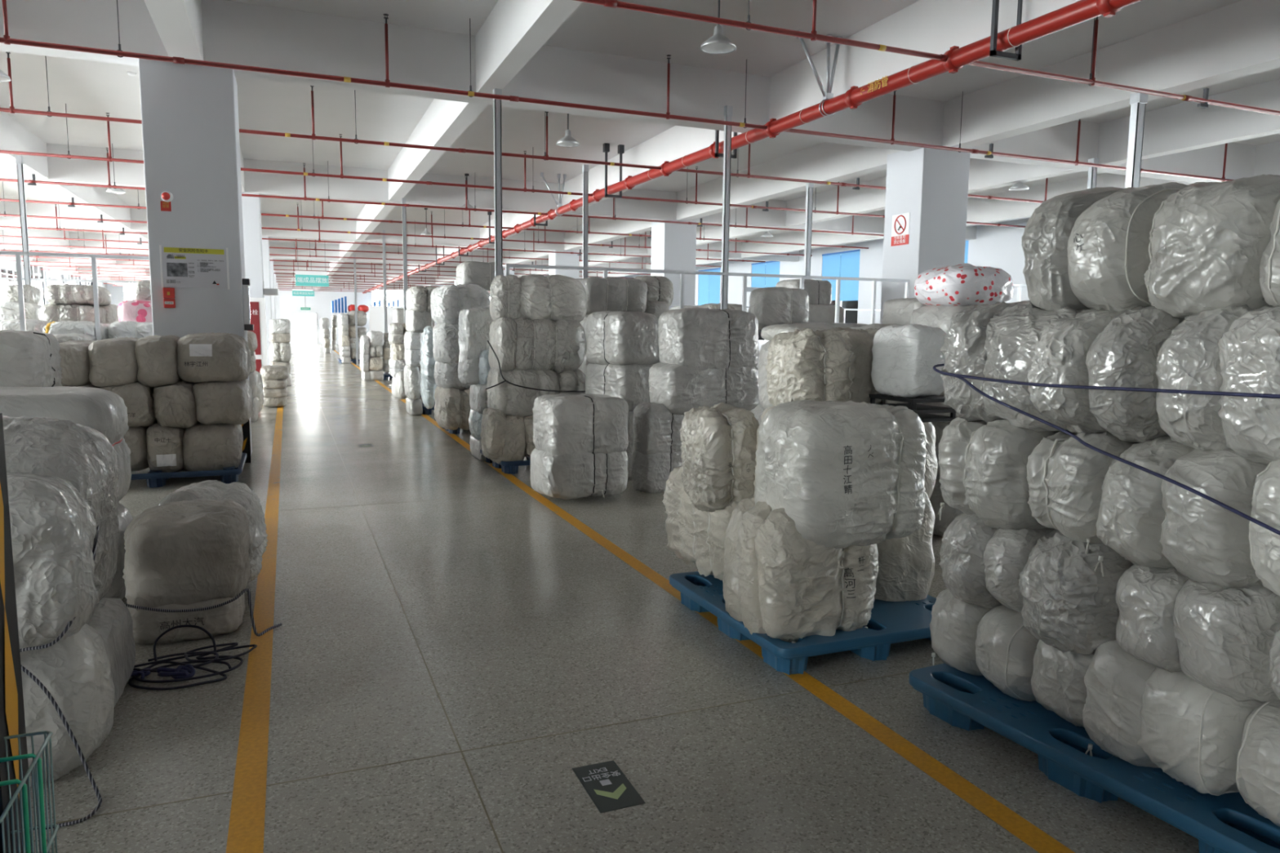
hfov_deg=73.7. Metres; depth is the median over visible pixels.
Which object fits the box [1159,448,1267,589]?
bale
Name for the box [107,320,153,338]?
bale
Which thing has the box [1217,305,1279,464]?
bale
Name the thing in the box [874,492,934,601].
bale
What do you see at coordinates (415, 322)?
bale
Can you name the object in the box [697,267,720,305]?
window
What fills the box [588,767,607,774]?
print
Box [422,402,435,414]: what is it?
pallet
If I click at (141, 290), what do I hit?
bale
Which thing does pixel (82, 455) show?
bale
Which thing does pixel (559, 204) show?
brace
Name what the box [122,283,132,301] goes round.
window
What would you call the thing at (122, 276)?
pipe
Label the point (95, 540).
rope
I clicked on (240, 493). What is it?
bale
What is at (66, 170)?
beam
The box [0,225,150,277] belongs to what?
beam
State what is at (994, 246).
wall
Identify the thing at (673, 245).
column
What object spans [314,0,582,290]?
beam
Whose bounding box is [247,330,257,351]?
bale
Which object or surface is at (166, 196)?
light
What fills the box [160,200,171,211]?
fire sign
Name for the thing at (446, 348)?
bale
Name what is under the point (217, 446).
bale
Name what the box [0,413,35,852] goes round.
guard
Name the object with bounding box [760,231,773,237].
pendant lamp
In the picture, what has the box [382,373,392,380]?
pallet
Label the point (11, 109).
pipe
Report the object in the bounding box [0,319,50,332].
bale
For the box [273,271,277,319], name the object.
column
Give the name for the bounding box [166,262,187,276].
photo
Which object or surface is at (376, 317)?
tall cabinet
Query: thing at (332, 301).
board
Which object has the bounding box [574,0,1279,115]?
pipe
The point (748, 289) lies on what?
frame
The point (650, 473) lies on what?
bale
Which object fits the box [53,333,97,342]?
bale
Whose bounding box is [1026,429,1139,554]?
bale
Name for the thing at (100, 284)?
wall
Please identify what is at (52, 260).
beam
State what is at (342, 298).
board
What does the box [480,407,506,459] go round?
bale
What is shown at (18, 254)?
frame
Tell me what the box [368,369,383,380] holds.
bale
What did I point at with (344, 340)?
bale
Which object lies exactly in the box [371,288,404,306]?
window
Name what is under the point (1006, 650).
bale
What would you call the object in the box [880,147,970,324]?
column
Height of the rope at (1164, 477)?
0.442 m
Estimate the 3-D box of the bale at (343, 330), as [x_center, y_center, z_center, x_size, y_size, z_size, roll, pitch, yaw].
[-12.586,-4.085,36.223,0.413,0.568,1.044,-2,7,-22]
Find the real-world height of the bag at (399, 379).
0.574 m
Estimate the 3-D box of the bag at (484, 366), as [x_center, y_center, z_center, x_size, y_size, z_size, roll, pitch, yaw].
[-1.875,-0.718,10.200,0.271,0.510,0.786,-2,7,-22]
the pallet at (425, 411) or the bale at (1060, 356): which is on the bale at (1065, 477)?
the bale at (1060, 356)
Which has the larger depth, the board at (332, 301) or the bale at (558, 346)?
the board at (332, 301)
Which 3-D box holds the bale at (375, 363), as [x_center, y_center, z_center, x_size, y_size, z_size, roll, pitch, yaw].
[-7.862,-1.851,25.237,0.501,0.448,0.799,-2,7,-22]
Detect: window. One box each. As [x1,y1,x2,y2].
[0,262,17,302]
[30,264,46,306]
[47,268,65,303]
[67,274,82,284]
[84,277,93,285]
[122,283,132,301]
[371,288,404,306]
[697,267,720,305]
[751,261,779,341]
[822,248,860,323]
[964,240,968,262]
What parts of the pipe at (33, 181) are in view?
hanger rod, hanger rod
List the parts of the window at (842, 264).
blind rail, pane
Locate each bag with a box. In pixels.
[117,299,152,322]
[347,304,355,311]
[357,304,368,312]
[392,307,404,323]
[395,370,407,399]
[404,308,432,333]
[404,331,421,366]
[404,364,421,399]
[419,325,437,408]
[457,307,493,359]
[457,353,479,385]
[468,408,482,439]
[469,383,488,413]
[476,350,490,384]
[760,323,835,340]
[913,262,1013,306]
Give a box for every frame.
[0,250,149,340]
[0,277,138,284]
[505,263,909,324]
[670,304,880,315]
[746,287,763,368]
[1013,284,1026,302]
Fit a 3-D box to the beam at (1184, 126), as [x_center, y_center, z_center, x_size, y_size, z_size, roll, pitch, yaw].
[-1.524,-7.458,36.914,0.250,0.730,82.600,-2,7,-22]
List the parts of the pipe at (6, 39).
hanger rod, hanger rod, hanger rod, hanger rod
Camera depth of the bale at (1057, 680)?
3.09 m
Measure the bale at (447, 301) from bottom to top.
0.636 m
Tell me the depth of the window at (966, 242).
26.26 m
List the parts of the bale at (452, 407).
tie cord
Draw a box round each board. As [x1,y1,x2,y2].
[159,244,229,288]
[331,300,333,312]
[334,299,337,312]
[337,298,340,312]
[341,297,343,312]
[343,296,346,312]
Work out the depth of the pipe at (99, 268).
50.98 m
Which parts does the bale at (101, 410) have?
tie cord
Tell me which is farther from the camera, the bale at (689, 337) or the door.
the door
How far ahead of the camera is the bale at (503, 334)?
9.23 m
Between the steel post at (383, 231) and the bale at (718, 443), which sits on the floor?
the steel post at (383, 231)
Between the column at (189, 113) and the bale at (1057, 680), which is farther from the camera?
the column at (189, 113)
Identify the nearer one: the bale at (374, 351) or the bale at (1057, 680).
the bale at (1057, 680)
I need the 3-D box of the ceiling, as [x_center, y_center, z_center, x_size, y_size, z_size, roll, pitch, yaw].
[-10.232,-7.557,33.299,32.000,0.200,82.600,-2,7,-22]
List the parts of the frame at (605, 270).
fence post, fence post, fence post, rail, fence post, fence post, fence post, fence post, fence post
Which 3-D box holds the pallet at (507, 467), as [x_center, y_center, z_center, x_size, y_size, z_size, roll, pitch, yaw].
[-1.130,0.369,10.051,1.312,0.150,1.162,-2,7,-24]
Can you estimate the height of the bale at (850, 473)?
0.720 m
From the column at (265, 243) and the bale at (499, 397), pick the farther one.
the column at (265, 243)
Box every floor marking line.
[226,406,283,852]
[333,350,1075,852]
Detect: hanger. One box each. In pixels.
[435,244,444,265]
[457,246,468,256]
[487,211,494,243]
[533,214,547,226]
[603,142,624,198]
[715,129,737,158]
[989,0,1022,61]
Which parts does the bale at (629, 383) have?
tie cord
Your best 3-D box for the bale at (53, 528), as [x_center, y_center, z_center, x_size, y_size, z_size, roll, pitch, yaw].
[-2.246,0.474,2.915,0.668,0.639,0.416,-2,7,-22]
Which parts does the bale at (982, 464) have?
tie cord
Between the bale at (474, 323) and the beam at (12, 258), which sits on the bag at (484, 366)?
the bale at (474, 323)
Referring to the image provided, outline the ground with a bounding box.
[295,337,316,344]
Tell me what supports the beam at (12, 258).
attached to the ceiling
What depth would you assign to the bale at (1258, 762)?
2.45 m
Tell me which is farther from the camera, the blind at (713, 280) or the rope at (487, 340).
the blind at (713, 280)
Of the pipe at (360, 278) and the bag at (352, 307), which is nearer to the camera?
the bag at (352, 307)
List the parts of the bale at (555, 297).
tie cord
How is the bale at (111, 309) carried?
on the bale
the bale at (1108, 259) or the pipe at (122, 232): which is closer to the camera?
the bale at (1108, 259)
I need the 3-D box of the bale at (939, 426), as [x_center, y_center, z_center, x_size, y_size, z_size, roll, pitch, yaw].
[2.528,0.167,6.896,0.650,0.490,0.603,-2,7,-22]
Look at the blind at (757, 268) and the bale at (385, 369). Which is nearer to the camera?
the bale at (385, 369)
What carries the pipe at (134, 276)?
attached to the pipe at (1082, 11)
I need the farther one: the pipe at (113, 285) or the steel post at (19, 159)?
the pipe at (113, 285)
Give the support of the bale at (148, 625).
on the floor
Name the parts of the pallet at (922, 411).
corner post, corner post, corner post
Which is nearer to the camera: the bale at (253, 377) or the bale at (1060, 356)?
the bale at (1060, 356)
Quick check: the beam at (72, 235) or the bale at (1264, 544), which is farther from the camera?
the beam at (72, 235)
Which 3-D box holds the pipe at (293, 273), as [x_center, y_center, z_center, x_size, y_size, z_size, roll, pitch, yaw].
[-19.598,-9.515,54.940,29.000,0.670,0.052,-2,7,-22]
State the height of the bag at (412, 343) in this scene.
0.666 m
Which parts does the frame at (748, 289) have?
door frame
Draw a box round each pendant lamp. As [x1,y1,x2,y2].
[0,69,11,81]
[106,187,125,193]
[420,208,431,235]
[460,173,474,208]
[555,113,579,146]
[700,0,736,54]
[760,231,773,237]
[1008,182,1028,191]
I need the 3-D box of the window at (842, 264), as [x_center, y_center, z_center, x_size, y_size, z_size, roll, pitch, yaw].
[7.607,-4.870,32.400,0.160,3.460,2.400,-2,7,-22]
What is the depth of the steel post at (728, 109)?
11.67 m
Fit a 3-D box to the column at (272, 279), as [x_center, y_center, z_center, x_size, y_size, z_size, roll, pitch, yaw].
[-16.226,-5.028,36.771,0.915,4.450,0.880,-2,7,-22]
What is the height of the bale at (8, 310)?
0.346 m
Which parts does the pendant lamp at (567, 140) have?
lamp shade, rod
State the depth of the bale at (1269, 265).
2.42 m
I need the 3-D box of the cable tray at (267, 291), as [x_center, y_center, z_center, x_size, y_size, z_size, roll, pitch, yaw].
[-8.217,-3.075,18.989,0.300,0.300,0.400,-2,7,-22]
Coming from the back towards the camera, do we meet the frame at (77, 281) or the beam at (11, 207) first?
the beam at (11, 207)
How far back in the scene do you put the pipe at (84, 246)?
33.13 m
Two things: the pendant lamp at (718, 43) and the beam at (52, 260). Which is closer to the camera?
the pendant lamp at (718, 43)
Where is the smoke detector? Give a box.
[127,71,136,75]
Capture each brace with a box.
[540,172,566,215]
[795,29,842,116]
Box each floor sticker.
[358,443,373,447]
[571,760,645,813]
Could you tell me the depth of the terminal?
9.80 m
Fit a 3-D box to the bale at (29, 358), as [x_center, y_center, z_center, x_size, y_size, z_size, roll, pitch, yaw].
[-4.413,-0.393,5.692,0.863,0.511,0.767,-2,7,-22]
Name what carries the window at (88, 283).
in the wall at (100, 284)
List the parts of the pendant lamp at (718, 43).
lamp shade, rod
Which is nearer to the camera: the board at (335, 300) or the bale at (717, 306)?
the bale at (717, 306)
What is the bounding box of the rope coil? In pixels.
[128,624,257,690]
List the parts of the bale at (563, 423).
tie cord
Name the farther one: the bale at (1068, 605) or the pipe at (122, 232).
the pipe at (122, 232)
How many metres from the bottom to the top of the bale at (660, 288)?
0.476 m
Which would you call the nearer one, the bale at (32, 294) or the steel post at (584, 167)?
the bale at (32, 294)
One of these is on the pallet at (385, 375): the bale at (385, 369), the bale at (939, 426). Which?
the bale at (385, 369)
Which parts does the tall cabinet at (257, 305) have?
door, door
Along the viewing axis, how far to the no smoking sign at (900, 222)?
13.59 m
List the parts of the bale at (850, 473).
tie cord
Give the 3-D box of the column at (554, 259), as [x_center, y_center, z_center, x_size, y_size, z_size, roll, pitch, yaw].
[-2.837,-4.307,31.782,0.915,4.450,0.880,-2,7,-22]
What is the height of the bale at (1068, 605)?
0.497 m
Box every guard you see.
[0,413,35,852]
[241,377,251,462]
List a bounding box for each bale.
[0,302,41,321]
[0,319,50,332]
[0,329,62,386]
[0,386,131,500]
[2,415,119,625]
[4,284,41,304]
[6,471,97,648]
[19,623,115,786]
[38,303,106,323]
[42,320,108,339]
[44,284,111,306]
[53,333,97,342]
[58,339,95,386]
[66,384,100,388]
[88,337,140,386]
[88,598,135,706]
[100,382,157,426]
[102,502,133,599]
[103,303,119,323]
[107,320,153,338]
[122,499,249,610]
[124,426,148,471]
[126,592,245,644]
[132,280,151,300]
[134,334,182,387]
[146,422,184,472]
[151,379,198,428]
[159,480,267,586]
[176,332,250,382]
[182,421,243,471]
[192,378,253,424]
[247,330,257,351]
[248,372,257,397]
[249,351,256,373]
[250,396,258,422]
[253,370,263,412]
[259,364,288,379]
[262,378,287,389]
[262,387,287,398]
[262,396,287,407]
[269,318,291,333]
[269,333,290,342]
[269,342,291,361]
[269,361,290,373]
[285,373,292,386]
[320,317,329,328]
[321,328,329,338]
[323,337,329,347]
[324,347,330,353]
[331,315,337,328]
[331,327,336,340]
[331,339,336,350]
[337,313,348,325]
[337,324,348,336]
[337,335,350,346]
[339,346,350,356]
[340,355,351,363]
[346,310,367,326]
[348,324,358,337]
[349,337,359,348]
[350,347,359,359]
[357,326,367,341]
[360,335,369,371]
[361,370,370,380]
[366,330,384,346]
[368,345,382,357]
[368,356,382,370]
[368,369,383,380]
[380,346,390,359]
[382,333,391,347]
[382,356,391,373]
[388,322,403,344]
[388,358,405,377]
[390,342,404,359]
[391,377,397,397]
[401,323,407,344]
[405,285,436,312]
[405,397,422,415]
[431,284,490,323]
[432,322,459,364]
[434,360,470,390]
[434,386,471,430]
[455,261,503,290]
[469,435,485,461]
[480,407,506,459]
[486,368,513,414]
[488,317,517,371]
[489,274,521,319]
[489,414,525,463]
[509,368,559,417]
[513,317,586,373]
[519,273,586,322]
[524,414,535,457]
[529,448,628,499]
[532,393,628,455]
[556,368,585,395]
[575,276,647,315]
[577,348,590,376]
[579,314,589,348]
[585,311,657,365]
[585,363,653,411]
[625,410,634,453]
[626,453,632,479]
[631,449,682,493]
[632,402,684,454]
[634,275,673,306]
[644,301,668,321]
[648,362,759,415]
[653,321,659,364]
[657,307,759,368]
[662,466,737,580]
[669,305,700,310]
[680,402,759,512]
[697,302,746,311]
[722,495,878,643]
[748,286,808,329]
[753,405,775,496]
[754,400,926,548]
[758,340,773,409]
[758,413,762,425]
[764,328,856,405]
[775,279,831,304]
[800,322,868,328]
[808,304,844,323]
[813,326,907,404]
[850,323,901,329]
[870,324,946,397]
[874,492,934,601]
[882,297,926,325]
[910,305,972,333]
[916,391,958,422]
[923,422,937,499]
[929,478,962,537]
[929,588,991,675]
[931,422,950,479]
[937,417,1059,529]
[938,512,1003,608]
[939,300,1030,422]
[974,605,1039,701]
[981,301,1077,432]
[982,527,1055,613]
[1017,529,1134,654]
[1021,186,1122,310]
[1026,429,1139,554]
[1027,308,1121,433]
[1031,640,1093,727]
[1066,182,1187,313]
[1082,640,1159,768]
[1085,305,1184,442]
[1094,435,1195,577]
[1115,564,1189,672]
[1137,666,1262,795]
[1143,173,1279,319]
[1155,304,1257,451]
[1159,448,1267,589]
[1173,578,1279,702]
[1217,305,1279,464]
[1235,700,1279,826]
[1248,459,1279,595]
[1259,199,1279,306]
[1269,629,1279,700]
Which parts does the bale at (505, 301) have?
tie cord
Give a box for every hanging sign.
[292,248,333,286]
[292,265,314,296]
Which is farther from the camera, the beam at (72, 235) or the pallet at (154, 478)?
the beam at (72, 235)
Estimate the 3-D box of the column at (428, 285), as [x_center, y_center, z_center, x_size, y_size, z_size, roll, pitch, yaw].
[-13.954,-7.512,58.646,0.915,4.450,0.880,-2,7,-22]
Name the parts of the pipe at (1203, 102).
hanger rod, hanger rod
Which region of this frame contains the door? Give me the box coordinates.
[293,312,317,344]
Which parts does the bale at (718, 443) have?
tie cord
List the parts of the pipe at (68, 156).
hanger rod, hanger rod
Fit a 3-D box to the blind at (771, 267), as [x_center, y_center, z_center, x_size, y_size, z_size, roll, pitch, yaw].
[5.707,-6.181,36.793,0.004,1.780,1.180,-2,7,-22]
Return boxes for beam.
[0,0,1256,182]
[0,111,148,244]
[0,143,977,240]
[0,200,799,262]
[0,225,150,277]
[0,229,650,273]
[0,248,128,286]
[0,249,625,278]
[50,265,454,284]
[86,275,490,291]
[143,0,244,192]
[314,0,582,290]
[366,0,1079,291]
[415,0,1279,285]
[488,141,1279,293]
[518,78,1279,277]
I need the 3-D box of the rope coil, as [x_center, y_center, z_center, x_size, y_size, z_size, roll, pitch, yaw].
[-2.074,1.042,3.955,0.534,0.174,0.438,-2,7,-22]
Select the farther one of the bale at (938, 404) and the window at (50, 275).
the window at (50, 275)
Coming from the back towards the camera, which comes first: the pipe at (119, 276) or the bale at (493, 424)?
the pipe at (119, 276)
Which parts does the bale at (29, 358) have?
tie cord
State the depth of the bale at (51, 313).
11.81 m
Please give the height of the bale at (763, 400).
0.569 m
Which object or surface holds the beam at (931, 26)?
attached to the ceiling
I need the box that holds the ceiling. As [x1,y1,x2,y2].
[0,0,1279,257]
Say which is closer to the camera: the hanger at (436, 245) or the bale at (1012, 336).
the bale at (1012, 336)
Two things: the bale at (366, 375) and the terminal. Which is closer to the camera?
the terminal
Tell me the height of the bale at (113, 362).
0.513 m
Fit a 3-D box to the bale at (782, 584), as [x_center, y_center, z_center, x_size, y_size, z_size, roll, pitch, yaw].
[0.792,0.708,4.283,0.706,0.762,0.615,-3,7,-28]
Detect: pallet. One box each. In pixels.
[130,453,246,488]
[337,358,359,363]
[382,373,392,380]
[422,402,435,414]
[442,427,470,434]
[480,449,530,474]
[669,571,936,675]
[869,393,956,422]
[908,663,1279,852]
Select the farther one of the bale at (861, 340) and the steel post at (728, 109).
the steel post at (728, 109)
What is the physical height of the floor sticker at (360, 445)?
0.002 m
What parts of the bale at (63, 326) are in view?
tie cord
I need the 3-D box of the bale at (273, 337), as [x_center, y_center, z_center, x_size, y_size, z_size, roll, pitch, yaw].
[-9.422,-2.330,22.333,0.549,0.289,0.755,-2,7,-22]
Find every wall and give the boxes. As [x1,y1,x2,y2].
[22,263,107,303]
[106,282,404,344]
[625,217,1030,351]
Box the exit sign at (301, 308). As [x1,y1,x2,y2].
[300,287,310,310]
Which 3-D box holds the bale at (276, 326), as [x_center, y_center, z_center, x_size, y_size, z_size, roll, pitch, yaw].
[-9.410,-2.615,22.314,0.540,0.412,0.766,-2,7,-22]
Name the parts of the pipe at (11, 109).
hanger rod, hanger rod, hanger rod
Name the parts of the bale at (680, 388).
tie cord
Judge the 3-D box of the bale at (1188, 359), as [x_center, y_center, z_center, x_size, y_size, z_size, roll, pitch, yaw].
[1.978,-0.154,2.732,0.810,0.512,0.299,-2,7,-25]
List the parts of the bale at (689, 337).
tie cord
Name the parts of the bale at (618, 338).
tie cord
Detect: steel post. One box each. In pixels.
[15,155,31,285]
[353,254,358,364]
[382,230,388,378]
[401,198,407,323]
[493,88,502,276]
[582,164,588,278]
[720,105,733,309]
[803,182,813,279]
[1087,157,1098,188]
[1124,92,1147,187]
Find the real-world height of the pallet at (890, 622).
0.150 m
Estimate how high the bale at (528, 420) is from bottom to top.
0.532 m
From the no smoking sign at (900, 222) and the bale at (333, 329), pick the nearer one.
the no smoking sign at (900, 222)
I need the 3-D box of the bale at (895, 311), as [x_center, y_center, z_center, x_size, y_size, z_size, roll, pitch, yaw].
[2.800,-1.127,8.534,0.544,0.328,0.635,-2,7,-22]
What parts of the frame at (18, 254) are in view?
fence post, rail, fence post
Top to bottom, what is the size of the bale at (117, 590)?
0.606 m
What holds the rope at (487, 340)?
attached to the bale at (522, 398)
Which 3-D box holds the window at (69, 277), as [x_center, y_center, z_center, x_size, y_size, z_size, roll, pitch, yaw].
[-36.851,-7.959,55.716,0.070,4.300,4.450,-2,7,-22]
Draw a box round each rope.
[19,524,99,652]
[21,665,102,829]
[124,588,282,636]
[485,380,506,389]
[487,340,585,391]
[933,363,1279,398]
[950,375,1279,535]
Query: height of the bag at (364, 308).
0.335 m
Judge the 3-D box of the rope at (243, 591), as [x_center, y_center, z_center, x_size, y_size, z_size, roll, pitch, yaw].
[-2.193,0.968,4.305,0.736,0.244,0.132,-3,8,-32]
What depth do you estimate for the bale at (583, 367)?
10.89 m
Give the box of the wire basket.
[0,730,59,852]
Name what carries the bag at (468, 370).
on the bag at (477, 394)
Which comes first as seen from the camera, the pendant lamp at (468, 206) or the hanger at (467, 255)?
the pendant lamp at (468, 206)
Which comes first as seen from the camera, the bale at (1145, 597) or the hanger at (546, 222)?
the bale at (1145, 597)
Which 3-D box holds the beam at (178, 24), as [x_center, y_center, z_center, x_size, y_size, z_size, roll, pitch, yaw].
[-14.214,-6.993,31.718,0.320,0.750,82.600,-2,7,-22]
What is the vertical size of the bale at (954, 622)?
0.393 m
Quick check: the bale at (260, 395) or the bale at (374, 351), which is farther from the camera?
the bale at (374, 351)
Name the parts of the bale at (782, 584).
tie cord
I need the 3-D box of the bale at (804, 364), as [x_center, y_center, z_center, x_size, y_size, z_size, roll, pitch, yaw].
[0.999,-0.317,4.941,0.485,0.502,0.437,-2,7,-22]
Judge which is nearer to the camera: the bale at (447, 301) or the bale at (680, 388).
the bale at (680, 388)
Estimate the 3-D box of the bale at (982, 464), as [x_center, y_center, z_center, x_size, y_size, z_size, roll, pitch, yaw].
[1.667,0.173,3.540,0.808,0.498,0.559,-2,6,-20]
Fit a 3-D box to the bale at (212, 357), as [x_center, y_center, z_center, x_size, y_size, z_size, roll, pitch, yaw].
[-4.462,-0.716,8.950,0.705,0.543,1.093,-2,7,-20]
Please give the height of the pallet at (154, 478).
0.150 m
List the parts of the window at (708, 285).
blind rail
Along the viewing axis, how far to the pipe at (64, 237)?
30.60 m
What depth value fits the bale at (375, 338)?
24.84 m
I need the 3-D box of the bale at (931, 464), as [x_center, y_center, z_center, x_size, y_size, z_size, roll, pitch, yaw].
[1.440,0.215,5.307,0.701,0.736,0.667,-2,7,-22]
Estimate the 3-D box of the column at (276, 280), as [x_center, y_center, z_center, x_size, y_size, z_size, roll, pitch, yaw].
[-23.637,-7.165,54.681,0.915,4.450,0.880,-2,7,-22]
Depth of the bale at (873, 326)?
6.51 m
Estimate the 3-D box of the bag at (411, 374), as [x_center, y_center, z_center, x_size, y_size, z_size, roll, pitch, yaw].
[-4.157,-0.812,15.597,0.291,0.677,0.876,-2,7,-22]
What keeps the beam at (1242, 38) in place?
attached to the ceiling
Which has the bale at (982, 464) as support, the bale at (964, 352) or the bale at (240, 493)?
the bale at (964, 352)
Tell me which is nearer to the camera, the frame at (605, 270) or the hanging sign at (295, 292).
the frame at (605, 270)
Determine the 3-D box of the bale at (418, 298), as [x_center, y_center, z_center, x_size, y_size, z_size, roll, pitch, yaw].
[-3.934,-2.291,15.519,0.564,0.528,1.072,-2,7,-22]
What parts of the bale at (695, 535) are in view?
tie cord, tie cord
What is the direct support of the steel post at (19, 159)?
on the floor
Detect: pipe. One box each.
[0,0,1233,182]
[0,51,1048,203]
[0,103,1025,227]
[0,143,884,235]
[0,182,812,256]
[0,195,868,248]
[0,200,765,262]
[0,227,720,266]
[0,229,647,269]
[0,229,650,275]
[0,249,634,278]
[1,249,456,275]
[22,257,455,279]
[40,265,454,282]
[57,267,454,284]
[71,272,437,286]
[83,275,410,288]
[103,275,489,293]
[112,284,403,293]
[119,275,489,292]
[362,0,1141,293]
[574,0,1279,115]
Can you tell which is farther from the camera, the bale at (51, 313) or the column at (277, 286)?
the column at (277, 286)
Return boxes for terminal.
[242,278,253,330]
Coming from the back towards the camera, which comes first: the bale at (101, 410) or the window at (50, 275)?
the window at (50, 275)
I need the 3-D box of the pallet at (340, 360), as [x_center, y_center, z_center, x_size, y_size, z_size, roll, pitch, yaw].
[-12.342,-2.848,37.016,1.412,0.150,1.612,-2,7,-22]
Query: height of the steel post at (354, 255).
4.420 m
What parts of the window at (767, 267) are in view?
pane, blind rail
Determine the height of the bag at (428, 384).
1.433 m
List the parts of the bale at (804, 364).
tie cord, tie cord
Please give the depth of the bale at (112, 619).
3.63 m
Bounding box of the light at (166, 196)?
[160,191,173,201]
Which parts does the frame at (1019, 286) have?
fence post, rail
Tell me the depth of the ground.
87.00 m
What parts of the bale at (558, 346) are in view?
tie cord, tie cord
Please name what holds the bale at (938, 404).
on the bale at (939, 426)
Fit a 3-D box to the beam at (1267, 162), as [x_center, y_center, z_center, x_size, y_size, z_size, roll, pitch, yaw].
[2.203,-7.591,38.441,0.250,0.730,82.600,-2,7,-22]
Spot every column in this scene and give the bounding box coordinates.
[137,57,252,456]
[241,192,264,297]
[262,235,271,365]
[269,257,275,319]
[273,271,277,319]
[275,280,279,319]
[277,286,279,319]
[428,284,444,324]
[502,266,514,275]
[548,249,579,278]
[650,219,696,310]
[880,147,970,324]
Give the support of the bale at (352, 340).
on the bale at (353, 351)
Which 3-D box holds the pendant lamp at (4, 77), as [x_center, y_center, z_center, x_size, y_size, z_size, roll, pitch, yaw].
[-7.217,-4.279,9.460,0.350,0.814,0.350,-2,7,-22]
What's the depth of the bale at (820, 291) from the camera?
13.56 m
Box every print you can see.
[199,259,223,271]
[292,276,333,283]
[582,770,620,782]
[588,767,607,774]
[893,234,905,244]
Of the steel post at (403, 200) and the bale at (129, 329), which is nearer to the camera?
the bale at (129, 329)
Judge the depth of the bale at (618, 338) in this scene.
8.96 m
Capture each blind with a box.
[697,270,709,305]
[708,268,720,303]
[751,262,765,287]
[764,261,779,287]
[822,253,840,300]
[840,251,860,301]
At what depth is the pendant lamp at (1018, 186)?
16.06 m
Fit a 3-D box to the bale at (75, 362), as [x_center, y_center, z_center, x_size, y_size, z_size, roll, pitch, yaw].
[-5.592,-0.621,8.497,0.436,0.478,1.060,-2,7,-22]
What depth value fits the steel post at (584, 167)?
14.93 m
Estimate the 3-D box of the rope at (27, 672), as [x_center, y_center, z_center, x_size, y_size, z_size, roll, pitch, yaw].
[-1.920,1.009,2.761,0.278,0.526,0.201,-2,7,-22]
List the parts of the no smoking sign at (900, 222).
red plate, white plate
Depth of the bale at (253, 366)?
13.90 m
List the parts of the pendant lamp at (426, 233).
lamp shade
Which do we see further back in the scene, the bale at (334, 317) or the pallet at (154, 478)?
the bale at (334, 317)
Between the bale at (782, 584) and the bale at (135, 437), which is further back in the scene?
the bale at (135, 437)
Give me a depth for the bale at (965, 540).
3.47 m
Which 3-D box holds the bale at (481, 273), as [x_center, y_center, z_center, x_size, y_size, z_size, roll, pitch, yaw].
[-2.398,-2.246,12.780,0.666,0.429,0.638,-2,7,-22]
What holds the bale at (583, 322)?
on the bale at (583, 367)
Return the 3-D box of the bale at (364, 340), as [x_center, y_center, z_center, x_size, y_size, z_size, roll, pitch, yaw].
[-8.116,-2.147,25.140,0.273,1.081,0.877,-2,7,-21]
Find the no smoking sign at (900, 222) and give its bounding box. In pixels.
[890,212,910,246]
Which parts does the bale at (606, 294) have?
tie cord, tie cord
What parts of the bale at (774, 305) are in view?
tie cord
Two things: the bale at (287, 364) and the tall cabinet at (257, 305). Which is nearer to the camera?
the tall cabinet at (257, 305)
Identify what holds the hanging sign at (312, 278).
hanging from the ceiling
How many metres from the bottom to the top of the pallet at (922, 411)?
0.130 m
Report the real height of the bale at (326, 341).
0.622 m
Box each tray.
[262,280,278,295]
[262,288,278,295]
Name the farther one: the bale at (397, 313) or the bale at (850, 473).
the bale at (397, 313)
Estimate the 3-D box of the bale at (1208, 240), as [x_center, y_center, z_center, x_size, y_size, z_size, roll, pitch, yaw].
[2.055,-0.558,2.783,0.811,0.465,0.424,-2,7,-22]
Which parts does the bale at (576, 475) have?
tie cord, tie cord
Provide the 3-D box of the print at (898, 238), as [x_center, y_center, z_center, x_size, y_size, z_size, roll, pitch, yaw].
[4.142,-2.989,13.617,0.001,0.135,0.275,-2,7,-22]
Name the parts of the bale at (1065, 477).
tie cord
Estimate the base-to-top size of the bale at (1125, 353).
0.505 m
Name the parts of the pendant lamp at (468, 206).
rod, lamp shade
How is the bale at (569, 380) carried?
on the bale
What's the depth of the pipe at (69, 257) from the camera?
44.84 m
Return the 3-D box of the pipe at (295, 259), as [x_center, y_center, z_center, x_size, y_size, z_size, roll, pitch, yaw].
[-12.185,-7.453,37.021,29.000,0.900,0.060,-2,7,-22]
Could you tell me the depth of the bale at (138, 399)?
8.29 m
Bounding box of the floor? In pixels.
[30,344,1199,852]
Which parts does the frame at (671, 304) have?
rail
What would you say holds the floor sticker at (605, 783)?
on the floor
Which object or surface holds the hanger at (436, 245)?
hanging from the ceiling
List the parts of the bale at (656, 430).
tie cord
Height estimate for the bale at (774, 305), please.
0.530 m
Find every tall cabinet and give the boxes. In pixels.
[249,297,267,373]
[368,306,404,333]
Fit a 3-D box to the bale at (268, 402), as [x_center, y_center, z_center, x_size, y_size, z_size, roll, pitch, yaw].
[-7.177,-0.511,16.733,0.495,0.248,0.733,-2,7,-22]
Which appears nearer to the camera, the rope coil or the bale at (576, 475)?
the rope coil
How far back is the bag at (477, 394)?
9.91 m

